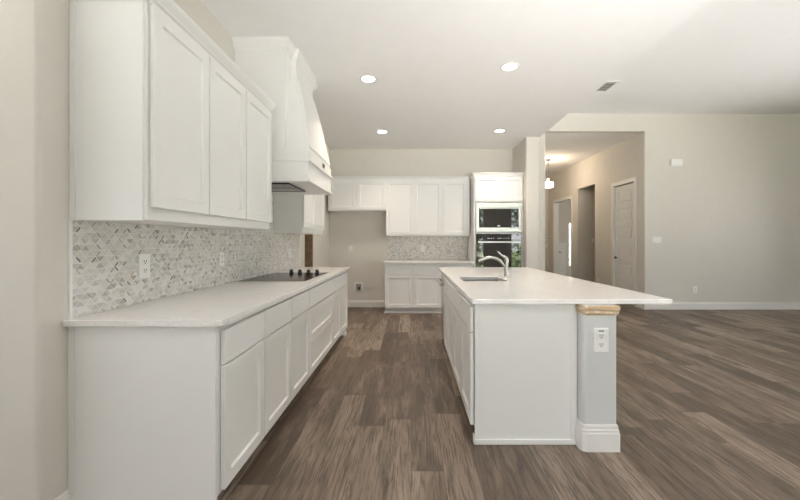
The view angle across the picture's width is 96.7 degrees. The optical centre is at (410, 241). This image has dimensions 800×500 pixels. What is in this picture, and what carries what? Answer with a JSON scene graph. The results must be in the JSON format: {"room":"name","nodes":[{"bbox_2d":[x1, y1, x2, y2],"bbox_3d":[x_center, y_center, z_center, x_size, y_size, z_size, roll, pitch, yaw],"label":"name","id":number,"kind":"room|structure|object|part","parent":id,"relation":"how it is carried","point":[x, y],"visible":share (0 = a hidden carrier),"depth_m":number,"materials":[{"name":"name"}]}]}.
{"room":"kitchen","nodes":[
{"label":"kitchen","id":0,"kind":"room"},
{"bbox_2d":[0,0,329,499],"bbox_3d":[-3.083,-0.262,4.187,3.033,3.060,5.386,0,0,0],"label":"wall","id":1,"kind":"structure","parent":0,"point":[34,34],"depth_m":1.50,"materials":[{"name":"paint"}]},
{"bbox_2d":[54,490,70,499],"bbox_3d":[-3.026,1.200,4.179,2.949,0.138,5.402,0,0,0],"label":"baseboard","id":2,"kind":"structure","parent":1,"relation":"attached to","point":[65,495],"depth_m":1.60,"materials":[{"name":"white wood"}]},
{"bbox_2d":[69,0,208,223],"bbox_3d":[-1.380,-0.605,1.869,0.370,1.014,0.482,0,0,0],"label":"upper cabinet","id":3,"kind":"object","parent":1,"relation":"attached to","point":[139,85],"visible":1,"depth_m":1.63,"materials":[{"name":"white wood"}]},
{"bbox_3d":[-1.399,-0.605,1.634,0.333,1.014,0.012,0,0,0],"label":"panel","id":4,"kind":"part","parent":3,"relation":"part of","materials":[{"name":"white wood"}]},
{"bbox_3d":[-1.205,-0.630,1.881,0.020,0.938,0.449,0,0,0],"label":"door","id":5,"kind":"part","parent":3,"relation":"part of","materials":[{"name":"white wood"}]},
{"bbox_2d":[144,0,275,111],"bbox_3d":[-1.364,-1.143,2.317,0.402,0.072,1.481,0,0,0],"label":"crown molding","id":6,"kind":"structure","parent":3,"relation":"attached to","point":[170,9],"depth_m":2.08,"materials":[{"name":"white wood"}]},
{"bbox_2d":[68,195,300,318],"bbox_3d":[-1.561,-0.087,3.317,0.010,0.880,3.391,0,0,0],"label":"backsplash","id":7,"kind":"structure","parent":1,"relation":"attached to","point":[103,257],"depth_m":2.19,"materials":[{"name":"stone"}]},
{"bbox_2d":[139,254,149,278],"bbox_3d":[-1.554,0.143,2.075,0.008,0.139,0.086,0,0,0],"label":"outlet","id":8,"kind":"object","parent":7,"relation":"attached to","point":[144,259],"visible":1,"depth_m":2.07,"materials":[{"name":"white plastic"}]},
{"bbox_2d":[142,259,147,264],"bbox_3d":[-1.551,0.118,2.075,0.002,0.034,0.041,0,0,0],"label":"receptacle","id":9,"kind":"object","parent":8,"relation":"attached to","point":[144,261],"depth_m":2.07,"materials":[{"name":"white plastic"}]},
{"bbox_2d":[142,267,147,273],"bbox_3d":[-1.551,0.169,2.075,0.002,0.034,0.041,0,0,0],"label":"receptacle","id":10,"kind":"object","parent":8,"relation":"attached to","point":[144,269],"depth_m":2.07,"materials":[{"name":"white plastic"}]},
{"bbox_2d":[219,252,223,265],"bbox_3d":[-1.554,0.143,2.920,0.008,0.116,0.072,0,0,0],"label":"outlet","id":11,"kind":"object","parent":7,"relation":"attached to","point":[221,254],"visible":1,"depth_m":2.91,"materials":[{"name":"white plastic"}]},
{"bbox_2d":[147,57,245,227],"bbox_3d":[-1.380,-0.607,2.345,0.370,1.010,0.470,0,0,0],"label":"upper cabinet","id":12,"kind":"object","parent":1,"relation":"attached to","point":[227,97],"visible":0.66,"depth_m":2.31,"materials":[{"name":"white wood"}]},
{"bbox_3d":[-1.205,-0.630,2.345,0.020,0.938,0.460,0,0,0],"label":"door","id":13,"kind":"part","parent":12,"relation":"part of","materials":[{"name":"white wood"}]},
{"bbox_2d":[209,90,271,229],"bbox_3d":[-1.380,-0.607,2.817,0.370,1.010,0.475,0,0,0],"label":"upper cabinet","id":14,"kind":"object","parent":1,"relation":"attached to","point":[258,118],"visible":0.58,"depth_m":2.81,"materials":[{"name":"white wood"}]},
{"bbox_3d":[-1.205,-0.630,2.817,0.020,0.938,0.465,0,0,0],"label":"door","id":15,"kind":"part","parent":14,"relation":"part of","materials":[{"name":"white wood"}]},
{"bbox_2d":[232,36,332,194],"bbox_3d":[-1.226,-1.154,3.590,0.677,1.271,0.976,0,0,0],"label":"range hood","id":16,"kind":"object","parent":1,"relation":"attached to","point":[300,160],"visible":0.83,"depth_m":3.15,"materials":[{"name":"white wood"}]},
{"bbox_3d":[-1.317,-1.744,3.590,0.495,0.092,0.976,0,0,0],"label":"crown","id":17,"kind":"part","parent":16,"relation":"part of","materials":[{"name":"white wood"}]},
{"bbox_3d":[-1.308,-0.525,3.460,0.417,0.014,0.500,0,0,0],"label":"filter frame","id":18,"kind":"part","parent":16,"relation":"part of","materials":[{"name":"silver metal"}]},
{"bbox_3d":[-1.235,-0.776,3.590,0.660,0.080,0.880,0,0,0],"label":"rail","id":19,"kind":"part","parent":16,"relation":"part of","materials":[{"name":"white wood"}]},
{"bbox_3d":[-0.986,-1.187,3.588,0.166,0.670,0.779,0,0,0],"label":"panel","id":20,"kind":"part","parent":16,"relation":"part of","materials":[{"name":"white wood"}]},
{"bbox_2d":[274,195,324,233],"bbox_3d":[-1.390,-0.624,4.522,0.350,1.045,0.965,0,0,0],"label":"upper cabinet","id":21,"kind":"object","parent":1,"relation":"attached to","point":[293,214],"visible":0.44,"depth_m":4.04,"materials":[{"name":"white wood"}]},
{"bbox_3d":[-1.225,-0.639,4.283,0.020,0.955,0.476,0,0,0],"label":"door","id":22,"kind":"part","parent":21,"relation":"part of","materials":[{"name":"white wood"}]},
{"bbox_3d":[-1.225,-0.639,4.762,0.020,0.955,0.476,0,0,0],"label":"door","id":23,"kind":"part","parent":21,"relation":"part of","materials":[{"name":"white wood"}]},
{"bbox_2d":[305,234,312,266],"bbox_3d":[-1.647,0.043,5.671,0.161,2.450,0.022,0,0,0],"label":"trim","id":24,"kind":"structure","parent":1,"relation":"attached to","point":[308,237],"depth_m":5.66,"materials":[{"name":"brown wood"}]},
{"bbox_2d":[330,149,512,299],"bbox_3d":[0.342,-0.262,6.950,4.097,3.060,0.140,0,0,0],"label":"wall","id":25,"kind":"structure","parent":0,"point":[365,232],"depth_m":6.88,"materials":[{"name":"paint"}]},
{"bbox_2d":[328,179,385,211],"bbox_3d":[-0.991,-0.855,6.691,1.062,0.583,0.373,0,0,0],"label":"upper cabinet","id":26,"kind":"object","parent":25,"relation":"attached to","point":[348,195],"visible":0.83,"depth_m":6.52,"materials":[{"name":"white wood"}]},
{"bbox_3d":[-1.240,-0.850,6.515,0.494,0.523,0.020,0,0,0],"label":"door","id":27,"kind":"part","parent":26,"relation":"part of","materials":[{"name":"white wood"}]},
{"bbox_3d":[-0.727,-0.850,6.515,0.524,0.523,0.020,0,0,0],"label":"door","id":28,"kind":"part","parent":26,"relation":"part of","materials":[{"name":"white wood"}]},
{"bbox_2d":[332,176,468,178],"bbox_3d":[-0.249,-1.167,6.686,2.630,0.052,0.382,0,0,0],"label":"crown molding","id":29,"kind":"structure","parent":26,"relation":"attached to","point":[334,177],"depth_m":6.50,"materials":[{"name":"white wood"}]},
{"bbox_2d":[354,282,362,290],"bbox_3d":[-1.014,0.874,6.861,0.160,0.170,0.038,0,0,0],"label":"box","id":30,"kind":"object","parent":25,"relation":"attached to","point":[358,286],"visible":1,"depth_m":6.87,"materials":[{"name":"white plastic"}]},
{"bbox_2d":[347,300,384,306],"bbox_3d":[-1.012,1.200,6.872,1.075,0.138,0.016,0,0,0],"label":"baseboard","id":31,"kind":"structure","parent":25,"relation":"attached to","point":[350,303],"depth_m":6.86,"materials":[{"name":"white wood"}]},
{"bbox_2d":[384,311,440,312],"bbox_3d":[0.311,1.254,6.572,1.574,0.030,0.556,0,0,0],"label":"trim","id":32,"kind":"structure","parent":25,"relation":"attached to","point":[385,311],"depth_m":6.29,"materials":[{"name":"white wood"}]},
{"bbox_2d":[386,179,441,235],"bbox_3d":[0.053,-0.624,6.691,1.025,1.045,0.373,0,0,0],"label":"upper cabinet","id":33,"kind":"object","parent":25,"relation":"attached to","point":[413,206],"visible":1,"depth_m":6.52,"materials":[{"name":"white wood"}]},
{"bbox_3d":[-0.201,-0.622,6.515,0.505,0.980,0.020,0,0,0],"label":"door","id":34,"kind":"part","parent":33,"relation":"part of","materials":[{"name":"white wood"}]},
{"bbox_3d":[0.308,-0.622,6.515,0.505,0.980,0.020,0,0,0],"label":"door","id":35,"kind":"part","parent":33,"relation":"part of","materials":[{"name":"white wood"}]},
{"bbox_2d":[387,236,467,259],"bbox_3d":[0.320,0.127,6.875,1.556,0.453,0.008,0,0,0],"label":"backsplash","id":36,"kind":"structure","parent":25,"relation":"attached to","point":[398,247],"depth_m":6.87,"materials":[{"name":"stone"}]},
{"bbox_2d":[442,179,469,235],"bbox_3d":[0.822,-0.624,6.691,0.510,1.045,0.373,0,0,0],"label":"upper cabinet","id":37,"kind":"object","parent":25,"relation":"attached to","point":[455,192],"visible":0.9,"depth_m":6.52,"materials":[{"name":"white wood"}]},
{"bbox_2d":[200,0,706,148],"bbox_3d":[-1.300,-2.142,2.410,7.000,0.700,9.220,0,0,0],"label":"ceiling","id":38,"kind":"structure","parent":0,"point":[440,83],"depth_m":3.44,"materials":[{"name":"paint"}]},
{"bbox_2d":[359,75,376,82],"bbox_3d":[-0.470,-1.786,3.910,0.196,0.010,0.196,0,0,0],"label":"recessed light","id":39,"kind":"object","parent":38,"relation":"in","point":[364,78],"visible":1,"depth_m":3.89,"materials":[{"name":"white"}]},
{"bbox_2d":[376,130,387,133],"bbox_3d":[-0.470,-1.786,5.790,0.196,0.010,0.196,0,0,0],"label":"recessed light","id":40,"kind":"object","parent":38,"relation":"in","point":[377,131],"visible":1,"depth_m":5.76,"materials":[{"name":"white"}]},
{"bbox_2d":[493,129,505,132],"bbox_3d":[1.430,-1.786,5.740,0.196,0.010,0.196,0,0,0],"label":"recessed light","id":41,"kind":"object","parent":38,"relation":"in","point":[496,130],"visible":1,"depth_m":5.71,"materials":[{"name":"white"}]},
{"bbox_2d":[500,62,519,71],"bbox_3d":[1.010,-1.786,3.640,0.196,0.010,0.196,0,0,0],"label":"recessed light","id":42,"kind":"object","parent":38,"relation":"in","point":[509,66],"visible":1,"depth_m":3.62,"materials":[{"name":"white"}]},
{"bbox_2d":[217,276,799,499],"bbox_3d":[1.800,1.329,5.550,13.200,0.120,15.500,0,0,0],"label":"floor","id":43,"kind":"structure","parent":0,"point":[708,401],"depth_m":2.44,"materials":[{"name":"brown wood"}]},
{"bbox_2d":[68,310,263,499],"bbox_3d":[-1.216,0.827,1.866,0.698,0.884,0.488,0,0,0],"label":"base cabinet","id":44,"kind":"object","parent":43,"relation":"on","point":[155,413],"visible":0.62,"depth_m":1.63,"materials":[{"name":"white wood"}]},
{"bbox_3d":[-1.228,0.827,1.631,0.673,0.884,0.018,0,0,0],"label":"panel","id":45,"kind":"part","parent":44,"relation":"part of","materials":[{"name":"white wood"}]},
{"bbox_3d":[-0.877,0.492,1.881,0.020,0.159,0.446,0,0,0],"label":"drawer","id":46,"kind":"part","parent":44,"relation":"part of","materials":[{"name":"white wood"}]},
{"bbox_3d":[-0.877,0.869,1.881,0.020,0.575,0.446,0,0,0],"label":"door","id":47,"kind":"part","parent":44,"relation":"part of","materials":[{"name":"white wood"}]},
{"bbox_2d":[261,298,290,435],"bbox_3d":[-1.216,0.827,2.345,0.698,0.884,0.470,0,0,0],"label":"base cabinet","id":48,"kind":"object","parent":43,"relation":"on","point":[277,316],"visible":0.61,"depth_m":2.32,"materials":[{"name":"white wood"}]},
{"bbox_3d":[-0.877,0.492,2.345,0.020,0.159,0.458,0,0,0],"label":"drawer","id":49,"kind":"part","parent":48,"relation":"part of","materials":[{"name":"white wood"}]},
{"bbox_2d":[288,289,309,400],"bbox_3d":[-1.216,0.827,2.815,0.698,0.884,0.470,0,0,0],"label":"base cabinet","id":50,"kind":"object","parent":43,"relation":"on","point":[300,302],"visible":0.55,"depth_m":2.80,"materials":[{"name":"white wood"}]},
{"bbox_3d":[-0.877,0.492,2.815,0.020,0.159,0.458,0,0,0],"label":"drawer","id":51,"kind":"part","parent":50,"relation":"part of","materials":[{"name":"white wood"}]},
{"bbox_2d":[307,278,332,375],"bbox_3d":[-1.216,0.827,3.502,0.698,0.884,0.905,0,0,0],"label":"base cabinet","id":52,"kind":"object","parent":43,"relation":"on","point":[321,296],"visible":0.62,"depth_m":3.44,"materials":[{"name":"white wood"}]},
{"bbox_3d":[-0.877,0.723,3.502,0.020,0.282,0.893,0,0,0],"label":"drawer","id":53,"kind":"part","parent":52,"relation":"part of","materials":[{"name":"white wood"}]},
{"bbox_3d":[-0.877,0.492,3.502,0.020,0.159,0.893,0,0,0],"label":"drawer","id":54,"kind":"part","parent":52,"relation":"part of","materials":[{"name":"white wood"}]},
{"bbox_3d":[-0.877,1.015,3.502,0.020,0.283,0.893,0,0,0],"label":"drawer","id":55,"kind":"part","parent":52,"relation":"part of","materials":[{"name":"white wood"}]},
{"bbox_2d":[331,271,346,344],"bbox_3d":[-1.216,0.827,4.420,0.698,0.884,0.929,0,0,0],"label":"base cabinet","id":56,"kind":"object","parent":43,"relation":"on","point":[339,293],"visible":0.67,"depth_m":4.34,"materials":[{"name":"white wood"}]},
{"bbox_2d":[63,267,349,326],"bbox_3d":[-1.206,0.369,3.269,0.720,0.030,3.342,0,0,0],"label":"countertop","id":57,"kind":"structure","parent":56,"relation":"on","point":[224,304],"depth_m":1.97,"materials":[{"name":"white stone"}]},
{"bbox_2d":[237,269,326,281],"bbox_3d":[-1.225,0.328,3.550,0.598,0.052,0.868,0,0,0],"label":"cooktop","id":58,"kind":"object","parent":57,"relation":"in","point":[291,276],"visible":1,"depth_m":3.43,"materials":[{"name":"black glass"}]},
{"bbox_3d":[-1.225,0.350,3.550,0.590,0.007,0.860,0,0,0],"label":"glass","id":59,"kind":"part","parent":58,"relation":"part of","materials":[{"name":"black glass"}]},
{"bbox_3d":[-0.877,0.492,4.183,0.020,0.159,0.444,0,0,0],"label":"drawer","id":60,"kind":"part","parent":56,"relation":"part of","materials":[{"name":"white wood"}]},
{"bbox_3d":[-0.877,0.869,4.183,0.020,0.575,0.444,0,0,0],"label":"door","id":61,"kind":"part","parent":56,"relation":"part of","materials":[{"name":"white wood"}]},
{"bbox_3d":[-0.877,0.492,4.632,0.020,0.159,0.444,0,0,0],"label":"drawer","id":62,"kind":"part","parent":56,"relation":"part of","materials":[{"name":"white wood"}]},
{"bbox_3d":[-0.877,0.869,4.632,0.020,0.575,0.444,0,0,0],"label":"door","id":63,"kind":"part","parent":56,"relation":"part of","materials":[{"name":"white wood"}]},
{"bbox_2d":[385,264,413,310],"bbox_3d":[-0.207,0.827,6.551,0.505,0.884,0.653,0,0,0],"label":"base cabinet","id":64,"kind":"object","parent":43,"relation":"on","point":[399,278],"visible":0.94,"depth_m":6.24,"materials":[{"name":"white wood"}]},
{"bbox_3d":[-0.207,0.492,6.235,0.493,0.159,0.020,0,0,0],"label":"drawer","id":65,"kind":"part","parent":64,"relation":"part of","materials":[{"name":"white wood"}]},
{"bbox_3d":[-0.207,0.869,6.235,0.493,0.575,0.020,0,0,0],"label":"door","id":66,"kind":"part","parent":64,"relation":"part of","materials":[{"name":"white wood"}]},
{"bbox_2d":[414,264,441,310],"bbox_3d":[0.295,0.827,6.551,0.500,0.884,0.653,0,0,0],"label":"base cabinet","id":67,"kind":"object","parent":43,"relation":"on","point":[427,291],"visible":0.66,"depth_m":6.24,"materials":[{"name":"white wood"}]},
{"bbox_3d":[0.295,0.869,6.235,0.488,0.575,0.020,0,0,0],"label":"door","id":68,"kind":"part","parent":67,"relation":"part of","materials":[{"name":"white wood"}]},
{"bbox_3d":[0.295,0.492,6.235,0.488,0.159,0.020,0,0,0],"label":"drawer","id":69,"kind":"part","parent":67,"relation":"part of","materials":[{"name":"white wood"}]},
{"bbox_2d":[436,273,445,335],"bbox_3d":[0.654,0.828,4.332,0.652,0.882,0.596,0,0,0],"label":"dishwasher","id":70,"kind":"object","parent":43,"relation":"on","point":[440,281],"visible":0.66,"depth_m":4.45,"materials":[{"name":"silver plastic"}]},
{"bbox_3d":[0.361,0.488,4.332,0.066,0.040,0.540,0,0,0],"label":"handle","id":71,"kind":"part","parent":70,"relation":"part of","materials":[{"name":"metal"}]},
{"bbox_3d":[0.407,0.775,4.332,0.026,0.757,0.596,0,0,0],"label":"door","id":72,"kind":"part","parent":70,"relation":"part of","materials":[{"name":"metal"}]},
{"bbox_2d":[444,278,449,353],"bbox_3d":[0.698,0.827,3.841,0.645,0.884,0.373,0,0,0],"label":"base cabinet","id":73,"kind":"object","parent":43,"relation":"on","point":[446,280],"visible":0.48,"depth_m":3.88,"materials":[{"name":"white wood"}]},
{"bbox_3d":[0.385,0.869,3.841,0.020,0.575,0.361,0,0,0],"label":"door","id":74,"kind":"part","parent":73,"relation":"part of","materials":[{"name":"white wood"}]},
{"bbox_3d":[0.385,0.492,3.841,0.020,0.159,0.361,0,0,0],"label":"drawer","id":75,"kind":"part","parent":73,"relation":"part of","materials":[{"name":"white wood"}]},
{"bbox_2d":[448,282,463,390],"bbox_3d":[0.698,0.827,3.178,0.645,0.884,0.955,0,0,0],"label":"base cabinet","id":76,"kind":"object","parent":43,"relation":"on","point":[454,295],"visible":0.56,"depth_m":3.11,"materials":[{"name":"white wood"}]},
{"bbox_3d":[0.385,0.869,3.414,0.020,0.575,0.470,0,0,0],"label":"door","id":77,"kind":"part","parent":76,"relation":"part of","materials":[{"name":"white wood"}]},
{"bbox_3d":[0.385,0.869,2.941,0.020,0.575,0.470,0,0,0],"label":"door","id":78,"kind":"part","parent":76,"relation":"part of","materials":[{"name":"white wood"}]},
{"bbox_2d":[438,267,672,303],"bbox_3d":[0.990,0.369,3.539,1.228,0.030,2.722,0,0,0],"label":"countertop","id":79,"kind":"structure","parent":76,"relation":"on","point":[525,285],"depth_m":2.63,"materials":[{"name":"white stone"}]},
{"bbox_2d":[462,279,499,280],"bbox_3d":[0.675,0.487,3.400,0.412,0.203,0.452,0,0,0],"label":"sink","id":80,"kind":"object","parent":79,"relation":"in","point":[462,279],"visible":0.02,"depth_m":3.62,"materials":[{"name":"metal"}]},
{"bbox_2d":[478,251,509,277],"bbox_3d":[0.819,0.224,3.520,0.312,0.260,0.060,0,0,0],"label":"faucet","id":81,"kind":"object","parent":79,"relation":"on","point":[505,264],"visible":1,"depth_m":3.51,"materials":[{"name":"silver metal"}]},
{"bbox_3d":[0.809,0.216,3.520,0.292,0.146,0.033,0,0,0],"label":"spout","id":82,"kind":"part","parent":81,"relation":"part of","materials":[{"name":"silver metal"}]},
{"bbox_2d":[442,264,472,266],"bbox_3d":[0.818,0.827,6.551,0.545,0.884,0.653,0,0,0],"label":"base cabinet","id":83,"kind":"object","parent":43,"relation":"on","point":[443,265],"visible":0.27,"depth_m":6.22,"materials":[{"name":"white wood"}]},
{"bbox_2d":[384,260,473,263],"bbox_3d":[0.311,0.369,6.537,1.578,0.030,0.683,0,0,0],"label":"countertop","id":84,"kind":"structure","parent":83,"relation":"on","point":[386,261],"depth_m":6.20,"materials":[{"name":"white stone"}]},
{"bbox_3d":[0.818,0.492,6.235,0.533,0.159,0.020,0,0,0],"label":"drawer","id":85,"kind":"part","parent":83,"relation":"part of","materials":[{"name":"white wood"}]},
{"bbox_2d":[468,172,522,266],"bbox_3d":[1.516,0.030,6.540,0.893,2.477,0.677,0,0,0],"label":"oven tower","id":86,"kind":"object","parent":43,"relation":"on","point":[485,187],"visible":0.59,"depth_m":6.22,"materials":[{"name":"white wood"}]},
{"bbox_3d":[1.327,-0.923,6.220,0.408,0.427,0.020,0,0,0],"label":"door","id":87,"kind":"part","parent":86,"relation":"part of","materials":[{"name":"white wood"}]},
{"bbox_3d":[1.516,-1.183,6.540,0.893,0.052,0.677,0,0,0],"label":"crown","id":88,"kind":"part","parent":86,"relation":"part of","materials":[{"name":"white wood"}]},
{"bbox_2d":[476,234,520,266],"bbox_3d":[1.533,0.230,6.456,0.788,0.728,0.598,0,0,0],"label":"wall oven","id":89,"kind":"object","parent":86,"relation":"in","point":[509,245],"visible":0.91,"depth_m":6.21,"materials":[{"name":"black glass"}]},
{"bbox_3d":[1.533,-0.082,6.221,0.788,0.105,0.025,0,0,0],"label":"control panel","id":90,"kind":"part","parent":89,"relation":"part of","materials":[{"name":"black glass"}]},
{"bbox_3d":[1.533,0.009,6.182,0.750,0.026,0.050,0,0,0],"label":"handle","id":91,"kind":"part","parent":89,"relation":"part of","materials":[{"name":"metal"}]},
{"bbox_2d":[476,203,520,231],"bbox_3d":[1.533,-0.422,6.425,0.788,0.510,0.460,0,0,0],"label":"microwave","id":92,"kind":"object","parent":86,"relation":"in","point":[490,217],"visible":0.98,"depth_m":6.22,"materials":[{"name":"metal"}]},
{"bbox_3d":[1.533,-0.406,6.226,0.690,0.322,0.018,0,0,0],"label":"door glass","id":93,"kind":"part","parent":92,"relation":"part of","materials":[{"name":"black glass"}]},
{"bbox_3d":[1.533,-0.577,6.206,0.670,0.018,0.022,0,0,0],"label":"handle","id":94,"kind":"part","parent":92,"relation":"part of","materials":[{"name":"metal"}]},
{"bbox_3d":[1.738,-0.923,6.220,0.408,0.427,0.020,0,0,0],"label":"door","id":95,"kind":"part","parent":86,"relation":"part of","materials":[{"name":"white wood"}]},
{"bbox_2d":[460,296,576,444],"bbox_3d":[0.707,0.827,2.459,0.663,0.884,0.482,0,0,0],"label":"base cabinet","id":96,"kind":"object","parent":43,"relation":"on","point":[518,362],"visible":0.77,"depth_m":2.23,"materials":[{"name":"white wood"}]},
{"bbox_3d":[0.385,0.492,2.470,0.020,0.159,0.448,0,0,0],"label":"drawer","id":97,"kind":"part","parent":96,"relation":"part of","materials":[{"name":"white wood"}]},
{"bbox_3d":[0.385,0.869,2.470,0.020,0.575,0.448,0,0,0],"label":"door","id":98,"kind":"part","parent":96,"relation":"part of","materials":[{"name":"white wood"}]},
{"bbox_2d":[513,137,538,269],"bbox_3d":[2.079,-0.262,6.480,0.222,3.060,0.800,0,0,0],"label":"wall","id":99,"kind":"structure","parent":0,"point":[526,153],"depth_m":6.08,"materials":[{"name":"paint"}]},
{"bbox_2d":[545,176,548,271],"bbox_3d":[3.380,-0.400,11.310,1.980,3.336,0.120,0,0,0],"label":"wall","id":100,"kind":"structure","parent":0,"point":[546,177],"depth_m":11.25,"materials":[{"name":"paint"}]},
{"bbox_2d":[583,186,594,281],"bbox_3d":[5.550,-0.400,8.110,2.100,3.336,2.620,0,0,0],"label":"wall","id":101,"kind":"structure","parent":0,"point":[588,193],"depth_m":9.31,"materials":[{"name":"paint"}]},
{"bbox_2d":[545,133,638,175],"bbox_3d":[4.995,-2.118,9.995,5.210,0.100,6.410,0,0,0],"label":"ceiling","id":102,"kind":"structure","parent":0,"point":[564,150],"depth_m":7.73,"materials":[{"name":"paint"}]},
{"bbox_2d":[545,159,553,188],"bbox_3d":[3.450,-1.709,8.950,0.260,0.715,0.260,0,0,0],"label":"lamp","id":103,"kind":"object","parent":102,"relation":"hanging from","point":[548,184],"visible":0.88,"depth_m":8.85,"materials":[{"name":"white glass"}]},
{"bbox_3d":[3.450,-1.427,8.950,0.260,0.150,0.260,0,0,0],"label":"lamp shade","id":104,"kind":"part","parent":103,"relation":"part of","materials":[{"name":"white glass"}]},
{"bbox_2d":[549,133,639,291],"bbox_3d":[5.985,-0.400,9.965,3.230,3.336,6.350,0,0,0],"label":"wall","id":105,"kind":"structure","parent":0,"point":[621,161],"depth_m":8.33,"materials":[{"name":"paint"}]},
{"bbox_2d":[559,243,565,275],"bbox_3d":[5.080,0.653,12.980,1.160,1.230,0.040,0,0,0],"label":"door","id":106,"kind":"structure","parent":105,"relation":"attached to","point":[562,246],"depth_m":12.98,"materials":[{"name":"white wood"}]},
{"bbox_2d":[553,195,572,276],"bbox_3d":[4.463,0.006,10.514,0.354,2.525,1.810,0,0,10],"label":"door frame","id":107,"kind":"structure","parent":105,"relation":"in","point":[556,252],"depth_m":10.85,"materials":[{"name":"white wood"}]},
{"bbox_2d":[568,222,570,266],"bbox_3d":[6.180,0.106,13.070,0.880,1.645,0.080,0,0,0],"label":"window","id":108,"kind":"structure","parent":105,"relation":"in","point":[568,222],"depth_m":13.03,"materials":[{"name":"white glass"}]},
{"bbox_2d":[611,177,636,306],"bbox_3d":[4.415,0.006,7.310,0.150,2.525,0.850,0,0,0],"label":"door","id":109,"kind":"structure","parent":105,"relation":"in","point":[623,198],"depth_m":7.34,"materials":[{"name":"white wood"}]},
{"bbox_2d":[577,304,615,423],"bbox_3d":[1.144,0.827,3.408,0.204,0.883,2.505,0,0,0],"label":"column","id":110,"kind":"structure","parent":0,"point":[596,371],"depth_m":2.15,"materials":[{"name":"paint"}]},
{"bbox_2d":[575,418,619,451],"bbox_3d":[1.144,1.188,3.401,0.232,0.162,2.519,0,0,0],"label":"baseboard","id":111,"kind":"structure","parent":110,"relation":"attached to","point":[589,437],"depth_m":2.14,"materials":[{"name":"white wood"}]},
{"bbox_2d":[575,304,620,314],"bbox_3d":[1.144,0.416,3.400,0.234,0.060,2.520,0,0,0],"label":"trim","id":112,"kind":"structure","parent":110,"relation":"attached to","point":[614,309],"depth_m":2.15,"materials":[{"name":"brown wood"}]},
{"bbox_2d":[593,328,608,351],"bbox_3d":[1.150,0.597,2.151,0.090,0.145,0.008,0,0,0],"label":"outlet","id":113,"kind":"object","parent":110,"relation":"attached to","point":[600,335],"visible":1,"depth_m":2.15,"materials":[{"name":"white plastic"}]},
{"bbox_2d":[598,333,604,338],"bbox_3d":[1.150,0.570,2.148,0.043,0.035,0.002,0,0,0],"label":"receptacle","id":114,"kind":"object","parent":113,"relation":"attached to","point":[600,335],"depth_m":2.15,"materials":[{"name":"white plastic"}]},
{"bbox_2d":[598,342,604,347],"bbox_3d":[1.150,0.623,2.148,0.043,0.035,0.002,0,0,0],"label":"receptacle","id":115,"kind":"object","parent":113,"relation":"attached to","point":[600,344],"depth_m":2.15,"materials":[{"name":"white plastic"}]},
{"bbox_2d":[539,114,799,301],"bbox_3d":[5.195,-0.561,6.720,6.010,3.660,0.140,0,0,0],"label":"wall","id":116,"kind":"structure","parent":0,"point":[727,219],"depth_m":6.65,"materials":[{"name":"paint"}]},
{"bbox_2d":[653,237,661,242],"bbox_3d":[4.600,-0.032,6.646,0.164,0.116,0.009,0,0,0],"label":"light switch","id":117,"kind":"object","parent":116,"relation":"attached to","point":[655,239],"visible":1,"depth_m":6.64,"materials":[{"name":"white plastic"}]},
{"bbox_2d":[669,159,682,165],"bbox_3d":[4.940,-1.472,6.628,0.224,0.132,0.045,0,0,0],"label":"door chime","id":118,"kind":"object","parent":116,"relation":"attached to","point":[672,162],"visible":1,"depth_m":6.61,"materials":[{"name":"white plastic"}]},
{"bbox_2d":[639,302,799,309],"bbox_3d":[6.267,1.200,6.712,3.826,0.138,0.156,0,0,0],"label":"baseboard","id":119,"kind":"structure","parent":116,"relation":"attached to","point":[676,305],"depth_m":6.63,"materials":[{"name":"white wood"}]},
{"bbox_2d":[568,0,799,113],"bbox_3d":[5.300,-2.442,2.295,6.200,0.100,8.990,0,0,0],"label":"ceiling","id":120,"kind":"structure","parent":0,"point":[726,56],"depth_m":4.86,"materials":[{"name":"paint"}]},
{"bbox_2d":[594,81,620,92],"bbox_3d":[2.900,-2.385,5.480,0.440,0.012,0.400,0,0,0],"label":"ceiling vent","id":121,"kind":"object","parent":120,"relation":"in","point":[607,86],"visible":0.38,"depth_m":5.47,"materials":[{"name":"white plastic"}]}
]}

